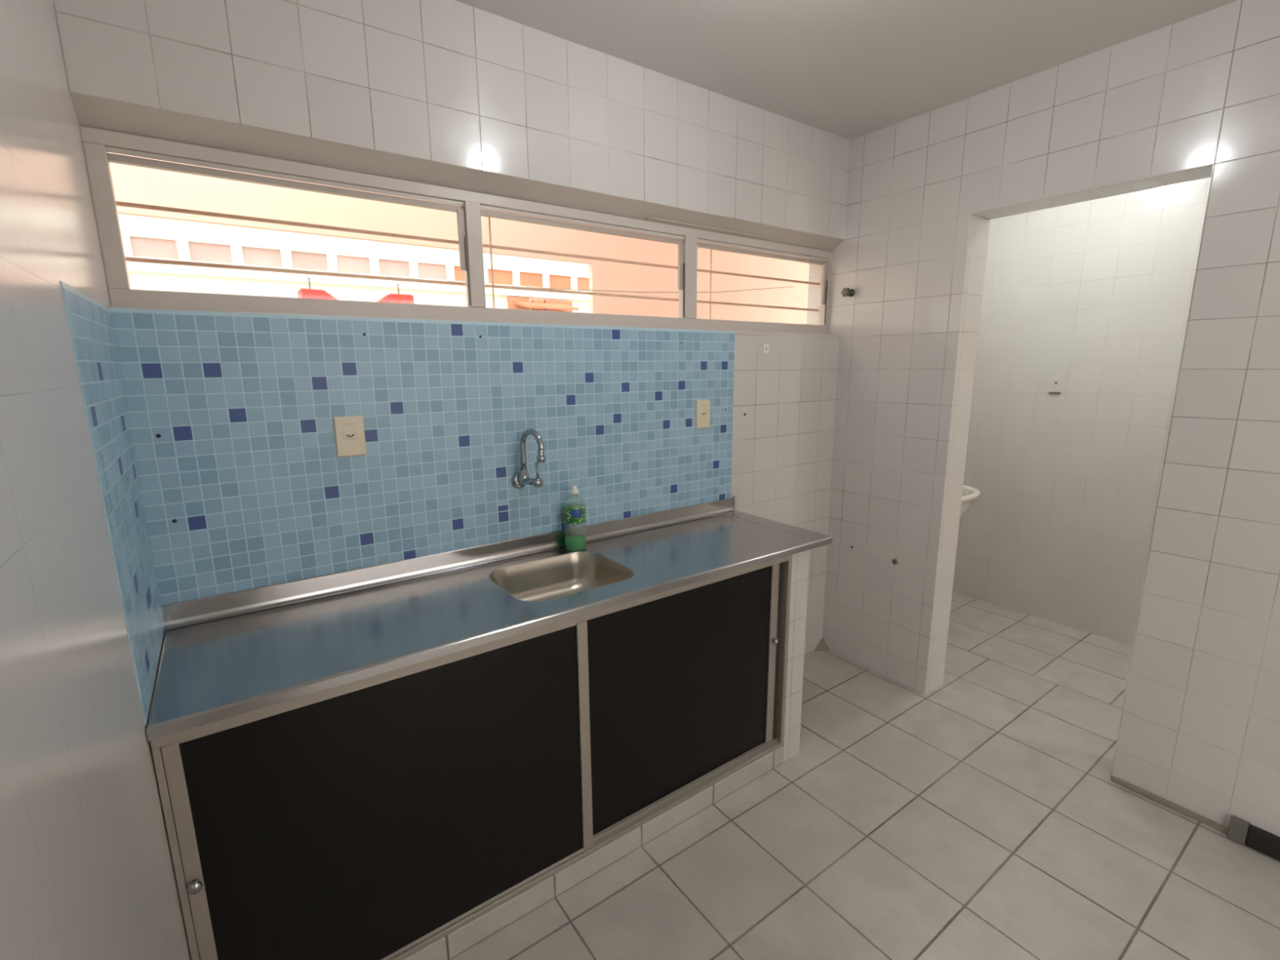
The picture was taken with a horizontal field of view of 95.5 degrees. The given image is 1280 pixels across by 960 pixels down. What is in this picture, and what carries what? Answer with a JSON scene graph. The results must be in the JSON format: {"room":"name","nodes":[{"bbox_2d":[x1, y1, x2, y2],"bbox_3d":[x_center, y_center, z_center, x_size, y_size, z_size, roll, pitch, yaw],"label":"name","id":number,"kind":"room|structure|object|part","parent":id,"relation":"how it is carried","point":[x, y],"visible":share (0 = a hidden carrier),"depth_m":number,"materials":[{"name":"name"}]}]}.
{"room":"kitchen","nodes":[
{"label":"kitchen","id":0,"kind":"room"},
{"bbox_2d":[0,0,191,959],"bbox_3d":[-0.455,0.210,0.244,0.150,2.508,3.150,-8,14,-35],"label":"wall","id":1,"kind":"structure","parent":0,"point":[87,871],"depth_m":0.73,"materials":[{"name":"tile"}]},
{"bbox_2d":[60,280,164,724],"bbox_3d":[-1.047,0.028,1.183,0.002,0.769,0.504,-8,14,-35],"label":"backsplash","id":2,"kind":"structure","parent":1,"relation":"attached to","point":[89,321],"depth_m":1.12,"materials":[{"name":"blue tile"}]},
{"bbox_2d":[53,0,850,654],"bbox_3d":[-0.161,-0.184,2.232,2.690,2.508,0.200,-8,14,-35],"label":"wall","id":3,"kind":"structure","parent":0,"point":[452,94],"depth_m":1.76,"materials":[{"name":"white tile"}]},
{"bbox_2d":[115,200,458,244],"bbox_3d":[-0.915,-0.707,1.622,0.820,0.010,0.015,-8,14,-35],"label":"bar","id":4,"kind":"object","parent":3,"relation":"in","point":[257,220],"depth_m":1.57,"materials":[{"name":"metal"}]},
{"bbox_2d":[125,257,465,285],"bbox_3d":[-0.909,-0.585,1.650,0.833,0.010,0.015,-8,14,-35],"label":"bar","id":5,"kind":"object","parent":3,"relation":"in","point":[128,259],"depth_m":1.60,"materials":[{"name":"metal"}]},
{"bbox_2d":[108,307,734,605],"bbox_3d":[-0.397,-0.128,1.944,1.960,0.767,0.002,-8,14,-35],"label":"backsplash","id":6,"kind":"structure","parent":3,"relation":"attached to","point":[242,406],"depth_m":1.70,"materials":[{"name":"blue tile"}]},
{"bbox_2d":[333,415,366,457],"bbox_3d":[-0.813,-0.122,1.633,0.076,0.113,0.010,-8,14,-35],"label":"wall socket","id":7,"kind":"object","parent":6,"relation":"attached to","point":[349,432],"visible":1,"depth_m":1.63,"materials":[{"name":"beige plastic"}]},
{"bbox_2d":[342,431,357,439],"bbox_3d":[-0.811,-0.125,1.629,0.036,0.024,0.002,-8,14,-35],"label":"socket","id":8,"kind":"object","parent":7,"relation":"attached to","point":[347,435],"depth_m":1.63,"materials":[{"name":"beige plastic"}]},
{"bbox_2d":[511,428,546,488],"bbox_3d":[-0.364,-0.065,1.899,0.058,0.208,0.135,-11,15,-42],"label":"faucet","id":9,"kind":"object","parent":6,"relation":"attached to","point":[520,479],"visible":1,"depth_m":1.90,"materials":[{"name":"silver metal"}]},
{"bbox_3d":[-0.351,-0.093,1.889,0.106,0.149,0.019,8,14,36],"label":"spout","id":10,"kind":"part","parent":9,"relation":"part of","materials":[{"name":"silver metal"}]},
{"bbox_3d":[-0.332,-0.028,1.876,0.014,0.057,0.012,-8,14,-35],"label":"lever","id":11,"kind":"part","parent":9,"relation":"part of","materials":[{"name":"silver metal"}]},
{"bbox_3d":[-0.330,0.009,1.886,0.032,0.032,0.022,-8,14,-35],"label":"handle","id":12,"kind":"part","parent":9,"relation":"part of","materials":[{"name":"silver metal"}]},
{"bbox_2d":[695,399,710,428],"bbox_3d":[0.260,-0.270,2.389,0.074,0.116,0.010,-8,14,-35],"label":"wall socket","id":13,"kind":"object","parent":6,"relation":"attached to","point":[702,406],"visible":1,"depth_m":2.38,"materials":[{"name":"beige plastic"}]},
{"bbox_2d":[700,410,706,416],"bbox_3d":[0.262,-0.273,2.385,0.036,0.024,0.002,-8,14,-35],"label":"socket","id":14,"kind":"object","parent":13,"relation":"attached to","point":[703,413],"depth_m":2.38,"materials":[{"name":"beige plastic"}]},
{"bbox_2d":[79,125,831,333],"bbox_3d":[-0.161,-0.760,2.095,2.670,0.401,0.056,-8,14,-35],"label":"window","id":15,"kind":"structure","parent":3,"relation":"in","point":[96,143],"depth_m":1.72,"materials":[{"name":"paint"}]},
{"bbox_3d":[-0.887,-0.644,1.604,0.824,0.283,0.004,-8,14,-35],"label":"pane","id":16,"kind":"part","parent":15,"relation":"part of","materials":[{"name":"clear glass"}]},
{"bbox_3d":[-0.887,-0.790,1.573,0.826,0.016,0.020,-8,14,-35],"label":"sash","id":17,"kind":"part","parent":15,"relation":"part of","materials":[{"name":"glass"}]},
{"bbox_3d":[-0.541,-0.654,1.826,0.005,0.207,0.005,-8,14,-35],"label":"stay rod","id":18,"kind":"part","parent":15,"relation":"part of","materials":[{"name":"metal"}]},
{"bbox_3d":[-0.174,-0.895,2.074,0.833,0.016,0.020,-8,14,-35],"label":"sash","id":19,"kind":"part","parent":15,"relation":"part of","materials":[{"name":"glass"}]},
{"bbox_3d":[0.175,-0.759,2.328,0.005,0.207,0.005,-8,14,-35],"label":"stay rod","id":20,"kind":"part","parent":15,"relation":"part of","materials":[{"name":"metal"}]},
{"bbox_3d":[0.556,-1.002,2.587,0.842,0.016,0.020,-8,14,-35],"label":"sash","id":21,"kind":"part","parent":15,"relation":"part of","materials":[{"name":"glass"}]},
{"bbox_3d":[0.909,-0.866,2.844,0.005,0.207,0.005,-8,14,-35],"label":"stay rod","id":22,"kind":"part","parent":15,"relation":"part of","materials":[{"name":"metal"}]},
{"bbox_2d":[482,217,678,307],"bbox_3d":[-0.183,-0.763,2.146,0.821,0.282,0.015,-8,14,-35],"label":"bar","id":23,"kind":"object","parent":3,"relation":"in","point":[488,246],"depth_m":2.08,"materials":[{"name":"metal"}]},
{"bbox_2d":[696,248,819,319],"bbox_3d":[0.560,-0.872,2.668,0.803,0.283,0.015,-8,14,-35],"label":"bar","id":24,"kind":"object","parent":3,"relation":"in","point":[710,271],"depth_m":2.61,"materials":[{"name":"metal"}]},
{"bbox_2d":[763,343,768,352],"bbox_3d":[0.553,-0.577,2.550,0.033,0.039,0.005,-8,14,-35],"label":"wall plate","id":25,"kind":"object","parent":3,"relation":"attached to","point":[766,346],"visible":1,"depth_m":2.55,"materials":[{"name":"white plastic"}]},
{"bbox_2d":[782,549,809,762],"bbox_3d":[0.437,0.632,2.383,0.096,0.838,0.506,-8,14,-35],"label":"wall","id":26,"kind":"structure","parent":0,"point":[799,561],"depth_m":2.17,"materials":[{"name":"white tile"}]},
{"bbox_2d":[454,0,1238,140],"bbox_3d":[1.711,-1.036,-0.322,5.420,0.120,6.200,-8,14,-35],"label":"ceiling","id":27,"kind":"structure","parent":0,"point":[849,69],"depth_m":1.84,"materials":[{"name":"paint"}]},
{"bbox_2d":[449,591,1279,959],"bbox_3d":[1.732,1.542,0.186,5.420,0.120,6.200,-8,14,-35],"label":"floor","id":28,"kind":"structure","parent":0,"point":[980,815],"depth_m":1.82,"materials":[{"name":"tile"}]},
{"bbox_2d":[150,555,791,959],"bbox_3d":[-0.317,0.744,1.843,1.772,0.840,0.522,-8,14,-35],"label":"base cabinet","id":29,"kind":"object","parent":28,"relation":"on","point":[380,816],"depth_m":1.47,"materials":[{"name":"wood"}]},
{"bbox_3d":[-0.868,0.793,1.135,0.024,0.024,0.019,-8,14,-35],"label":"knob","id":30,"kind":"part","parent":29,"relation":"part of","materials":[{"name":"silver metal"}]},
{"bbox_3d":[-0.520,0.790,1.410,0.855,0.712,0.004,-8,14,-35],"label":"sliding door","id":31,"kind":"part","parent":29,"relation":"part of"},
{"bbox_2d":[146,495,832,741],"bbox_3d":[-0.234,0.326,1.824,1.981,0.207,0.514,-8,14,-35],"label":"countertop","id":32,"kind":"structure","parent":29,"relation":"on","point":[226,655],"depth_m":1.58,"materials":[{"name":"silver metal"}]},
{"bbox_3d":[-0.243,0.361,1.833,0.395,0.136,0.324,-8,14,-35],"label":"sink bowl","id":33,"kind":"part","parent":32,"relation":"part of","materials":[{"name":"silver metal"}]},
{"bbox_2d":[563,485,586,551],"bbox_3d":[-0.229,0.132,2.048,0.077,0.226,0.077,-8,14,-35],"label":"detergent bottle","id":34,"kind":"object","parent":32,"relation":"on","point":[574,513],"visible":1,"depth_m":2.03,"materials":[{"name":"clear plastic"}]},
{"bbox_3d":[0.149,0.687,1.906,0.784,0.712,0.004,-8,14,-35],"label":"sliding door","id":35,"kind":"part","parent":29,"relation":"part of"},
{"bbox_3d":[0.493,0.587,2.116,0.024,0.024,0.019,-8,14,-35],"label":"knob","id":36,"kind":"part","parent":29,"relation":"part of","materials":[{"name":"silver metal"}]},
{"bbox_2d":[1226,815,1279,861],"bbox_3d":[2.045,1.152,1.665,0.030,0.070,0.515,-8,14,-35],"label":"base strip","id":37,"kind":"object","parent":28,"relation":"on","point":[1240,830],"visible":1,"depth_m":1.82,"materials":[{"name":"black rubber"}]},
{"bbox_2d":[806,0,1279,836],"bbox_3d":[1.842,-0.127,1.858,0.165,2.508,3.150,-8,14,-35],"label":"wall","id":38,"kind":"structure","parent":0,"point":[1197,97],"depth_m":1.97,"materials":[{"name":"white tile"}]},
{"bbox_2d":[813,638,831,651],"bbox_3d":[0.973,0.885,3.100,0.068,0.054,0.058,-8,14,-35],"label":"trim","id":39,"kind":"structure","parent":38,"relation":"attached to","point":[822,646],"depth_m":3.11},
{"bbox_2d":[840,287,854,297],"bbox_3d":[0.979,-0.882,2.737,0.056,0.038,0.043,-8,14,-35],"label":"shutoff valve","id":40,"kind":"object","parent":38,"relation":"attached to","point":[846,291],"visible":1,"depth_m":2.73,"materials":[{"name":"metal"}]},
{"bbox_3d":[0.985,-0.883,2.741,0.040,0.036,0.036,-8,14,-35],"label":"stem","id":41,"kind":"part","parent":40,"relation":"part of","materials":[{"name":"metal"}]},
{"bbox_2d":[892,558,897,564],"bbox_3d":[1.196,0.384,2.733,0.009,0.030,0.030,-8,14,-35],"label":"pipe stub","id":42,"kind":"object","parent":38,"relation":"attached to","point":[895,562],"visible":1,"depth_m":2.73,"materials":[{"name":"metal"}]},
{"bbox_2d":[1111,775,1228,834],"bbox_3d":[1.813,1.113,2.003,0.012,0.020,0.308,-8,14,-35],"label":"baseboard","id":43,"kind":"structure","parent":38,"relation":"attached to","point":[1149,795],"depth_m":1.99,"materials":[{"name":"grey tile"}]},
{"bbox_2d":[952,177,1211,645],"bbox_3d":[2.933,-0.287,2.624,0.150,2.508,3.150,-8,14,-35],"label":"wall","id":44,"kind":"structure","parent":0,"point":[1091,298],"depth_m":3.22,"materials":[{"name":"tile"}]},
{"bbox_2d":[959,484,980,519],"bbox_3d":[1.510,0.464,3.151,0.540,0.855,0.464,-8,14,-35],"label":"basin","id":45,"kind":"object","parent":44,"relation":"attached to","point":[970,494],"visible":0.11,"depth_m":2.94,"materials":[{"name":"white ceramic"}]},
{"bbox_2d":[1048,382,1061,393],"bbox_3d":[2.340,-0.521,3.277,0.012,0.064,0.055,-8,14,-35],"label":"wall bracket","id":46,"kind":"object","parent":44,"relation":"attached to","point":[1055,382],"visible":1,"depth_m":3.28,"materials":[{"name":"metal"}]},
{"label":"outside","id":47,"kind":"structure","parent":0,"visible":0},
{"bbox_3d":[-2.301,0.288,8.277,22.000,0.120,11.800,-8,14,-35],"label":"ground","id":48,"kind":"structure","parent":47,"visible":0},
{"bbox_2d":[297,277,337,299],"bbox_3d":[-2.796,-0.491,5.292,0.285,2.570,0.250,-8,14,-35],"label":"hood","id":49,"kind":"object","parent":48,"relation":"on","point":[309,293],"visible":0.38,"depth_m":4.96,"materials":[{"name":"metal"}]},
{"bbox_2d":[118,213,590,312],"bbox_3d":[-2.298,-2.854,7.617,22.000,6.300,0.700,-8,14,-35],"label":"facade","id":50,"kind":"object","parent":48,"relation":"on","point":[148,237],"visible":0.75,"depth_m":6.73,"materials":[{"name":"paint"}]},
{"bbox_2d":[376,283,413,303],"bbox_3d":[-2.292,-0.565,5.646,0.335,2.570,0.250,-8,14,-35],"label":"hood","id":51,"kind":"object","parent":48,"relation":"on","point":[390,298],"visible":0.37,"depth_m":5.34,"materials":[{"name":"metal"}]},
{"bbox_2d":[107,151,808,324],"bbox_3d":[-0.498,-0.616,3.682,9.100,3.400,0.040,-8,14,-35],"label":"wall","id":52,"kind":"structure","parent":48,"relation":"on","point":[131,184],"depth_m":3.38,"materials":[{"name":"paint"}]},
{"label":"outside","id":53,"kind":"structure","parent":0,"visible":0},
{"bbox_2d":[448,280,792,292],"bbox_3d":[0.085,-1.126,3.359,2.400,0.148,0.004,-8,14,-35],"label":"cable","id":54,"kind":"object","parent":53,"point":[448,281],"visible":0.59,"depth_m":3.33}
]}

